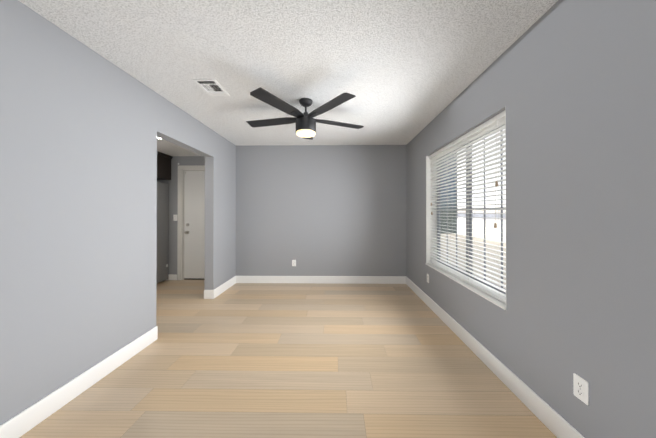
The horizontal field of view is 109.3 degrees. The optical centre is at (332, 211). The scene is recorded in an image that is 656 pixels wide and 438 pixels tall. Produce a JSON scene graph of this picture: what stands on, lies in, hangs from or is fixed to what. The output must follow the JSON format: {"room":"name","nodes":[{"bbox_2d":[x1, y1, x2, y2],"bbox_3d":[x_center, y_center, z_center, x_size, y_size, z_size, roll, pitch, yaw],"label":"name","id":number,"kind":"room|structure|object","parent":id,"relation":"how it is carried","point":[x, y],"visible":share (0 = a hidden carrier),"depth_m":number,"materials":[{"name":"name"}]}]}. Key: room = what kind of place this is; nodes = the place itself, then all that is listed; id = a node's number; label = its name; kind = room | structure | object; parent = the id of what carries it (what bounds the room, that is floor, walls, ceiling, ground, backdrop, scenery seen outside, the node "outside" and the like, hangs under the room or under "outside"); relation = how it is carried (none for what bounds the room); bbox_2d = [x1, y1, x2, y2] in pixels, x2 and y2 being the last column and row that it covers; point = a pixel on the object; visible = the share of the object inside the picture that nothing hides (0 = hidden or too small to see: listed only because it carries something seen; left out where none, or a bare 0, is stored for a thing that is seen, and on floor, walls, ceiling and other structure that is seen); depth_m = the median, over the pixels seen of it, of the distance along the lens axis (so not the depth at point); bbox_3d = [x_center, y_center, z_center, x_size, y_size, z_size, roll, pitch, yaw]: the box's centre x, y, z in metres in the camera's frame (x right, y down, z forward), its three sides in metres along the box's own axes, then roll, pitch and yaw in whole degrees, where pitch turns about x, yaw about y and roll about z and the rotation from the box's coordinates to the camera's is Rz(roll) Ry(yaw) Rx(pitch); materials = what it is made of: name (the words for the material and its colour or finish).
{"room":"empty living room","nodes":[
{"label":"empty living room","id":0,"kind":"room"},
{"bbox_2d":[0,0,235,424],"bbox_3d":[-1.821,0.042,1.278,0.130,2.440,6.030,0,0,1],"label":"wall","id":1,"kind":"structure","parent":0,"point":[83,127],"depth_m":1.59,"materials":[{"name":"grey paint"}]},
{"bbox_2d":[0,326,157,437],"bbox_3d":[-1.764,1.192,0.280,0.019,0.130,4.045,0,0,1],"label":"baseboard","id":2,"kind":"structure","parent":1,"relation":"attached to","point":[20,424],"depth_m":1.54,"materials":[{"name":"white wood"}]},
{"bbox_2d":[204,290,207,298],"bbox_3d":[-1.857,1.208,3.827,0.019,0.130,0.925,0,0,1],"label":"baseboard","id":3,"kind":"structure","parent":1,"relation":"attached to","point":[205,291],"depth_m":3.36,"materials":[{"name":"white wood"}]},
{"bbox_2d":[208,276,235,298],"bbox_3d":[-1.725,1.207,3.735,0.035,0.130,0.745,0,0,1],"label":"baseboard","id":4,"kind":"structure","parent":1,"relation":"attached to","point":[212,294],"depth_m":3.59,"materials":[{"name":"white wood"}]},
{"bbox_2d":[157,139,200,155],"bbox_3d":[-3.196,-1.153,1.302,2.620,0.250,6.330,0,0,1],"label":"ceiling","id":5,"kind":"structure","parent":0,"point":[167,147],"depth_m":3.84,"materials":[{"name":"white paint"}]},
{"bbox_2d":[157,156,204,273],"bbox_3d":[-3.089,0.130,4.385,2.750,2.290,0.150,0,0,1],"label":"wall","id":6,"kind":"structure","parent":0,"point":[173,190],"depth_m":4.31,"materials":[{"name":"grey paint"}]},
{"bbox_2d":[157,151,172,179],"bbox_3d":[-3.450,-0.796,3.991,0.978,0.439,0.654,0,0,1],"label":"upper cabinet","id":7,"kind":"object","parent":6,"relation":"attached to","point":[163,166],"visible":0.04,"depth_m":4.12,"materials":[{"name":"brown wood"}]},
{"bbox_2d":[167,274,176,279],"bbox_3d":[-3.593,1.223,4.305,1.445,0.105,0.015,0,0,1],"label":"baseboard","id":8,"kind":"structure","parent":6,"relation":"attached to","point":[170,276],"depth_m":4.29,"materials":[{"name":"white wood"}]},
{"bbox_2d":[177,165,204,279],"bbox_3d":[-2.319,0.217,4.360,1.074,2.117,0.174,0,0,1],"label":"door frame","id":9,"kind":"structure","parent":6,"relation":"attached to","point":[191,230],"depth_m":4.34,"materials":[{"name":"white paint"}]},
{"bbox_2d":[20,280,556,437],"bbox_3d":[-1.531,1.312,1.268,5.950,0.100,6.330,0,0,1],"label":"floor","id":10,"kind":"structure","parent":0,"point":[275,360],"depth_m":1.77,"materials":[{"name":"laminate"}]},
{"bbox_2d":[156,182,168,283],"bbox_3d":[-3.480,0.386,3.889,0.921,1.775,0.800,0,0,1],"label":"refrigerator","id":11,"kind":"object","parent":10,"relation":"on","point":[162,229],"visible":0.21,"depth_m":4.13,"materials":[{"name":"grey metal"}]},
{"bbox_2d":[19,0,557,145],"bbox_3d":[-0.222,-1.229,1.187,3.330,0.100,6.180,0,0,1],"label":"ceiling","id":12,"kind":"structure","parent":0,"point":[405,72],"depth_m":1.72,"materials":[{"name":"white paint"}]},
{"bbox_2d":[192,79,229,95],"bbox_3d":[-1.143,-1.171,2.214,0.200,0.006,0.290,0,0,1],"label":"ceiling vent","id":13,"kind":"object","parent":12,"relation":"in","point":[211,87],"visible":1,"depth_m":2.20,"materials":[{"name":"white metal"}]},
{"bbox_2d":[246,87,363,139],"bbox_3d":[-0.295,-0.991,2.512,1.315,0.362,1.293,0,0,1],"label":"ceiling fan","id":14,"kind":"object","parent":12,"relation":"hanging from","point":[305,121],"visible":1,"depth_m":2.38,"materials":[{"name":"grey metal"}]},
{"bbox_2d":[236,145,406,275],"bbox_3d":[-0.115,0.055,4.265,3.200,2.440,0.310,0,0,1],"label":"wall","id":15,"kind":"structure","parent":0,"point":[325,210],"depth_m":4.11,"materials":[{"name":"grey paint"}]},
{"bbox_2d":[236,276,403,283],"bbox_3d":[-0.227,1.209,4.098,2.980,0.130,0.015,0,0,1],"label":"baseboard","id":16,"kind":"structure","parent":15,"relation":"attached to","point":[239,279],"depth_m":4.09,"materials":[{"name":"white wood"}]},
{"bbox_2d":[406,0,655,437],"bbox_3d":[1.353,0.041,1.155,0.180,2.440,5.870,0,0,1],"label":"wall","id":17,"kind":"structure","parent":0,"point":[570,85],"depth_m":1.22,"materials":[{"name":"grey paint"}]},
{"bbox_2d":[425,263,505,309],"bbox_3d":[1.344,0.719,2.447,0.152,0.016,1.500,0,0,1],"label":"window sill","id":18,"kind":"structure","parent":17,"relation":"attached to","point":[495,301],"depth_m":2.13,"materials":[{"name":"white wood"}]},
{"bbox_2d":[426,107,505,262],"bbox_3d":[1.351,-0.026,2.450,0.139,1.474,1.500,0,0,1],"label":"lining","id":19,"kind":"object","parent":17,"relation":"attached to","point":[429,221],"visible":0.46,"depth_m":3.19,"materials":[{"name":"white"}]},
{"bbox_2d":[437,124,505,294],"bbox_3d":[1.439,-0.026,2.449,0.034,1.474,1.500,0,0,1],"label":"window","id":20,"kind":"structure","parent":17,"relation":"in","point":[469,221],"depth_m":2.41,"materials":[{"name":"glass"}]},
{"bbox_2d":[429,110,505,303],"bbox_3d":[1.331,-0.029,2.450,0.087,1.464,1.476,0,0,1],"label":"window blinds","id":21,"kind":"object","parent":20,"relation":"attached to","point":[493,123],"visible":0.73,"depth_m":2.21,"materials":[{"name":"white plastic"}]},
{"bbox_2d":[404,276,584,437],"bbox_3d":[1.254,1.196,1.151,0.015,0.130,5.870,0,0,1],"label":"baseboard","id":22,"kind":"structure","parent":17,"relation":"attached to","point":[552,420],"depth_m":1.66,"materials":[{"name":"white wood"}]},
{"bbox_2d":[573,373,588,404],"bbox_3d":[1.259,0.901,1.180,0.007,0.114,0.070,0,0,1],"label":"electrical outlet","id":23,"kind":"object","parent":17,"relation":"attached to","point":[580,388],"visible":1,"depth_m":1.18,"materials":[{"name":"white plastic"}]},
{"label":"outside","id":24,"kind":"structure","parent":0,"visible":0},
{"bbox_2d":[440,234,505,287],"bbox_3d":[4.376,1.289,2.873,5.820,0.001,22.000,0,0,1],"label":"ground","id":25,"kind":"structure","parent":24,"point":[487,250],"depth_m":7.18,"materials":[{"name":"beige"}]},
{"bbox_2d":[457,129,505,241],"bbox_3d":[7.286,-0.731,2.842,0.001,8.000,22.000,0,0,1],"label":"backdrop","id":26,"kind":"structure","parent":24,"point":[490,217],"depth_m":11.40,"materials":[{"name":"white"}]}
]}

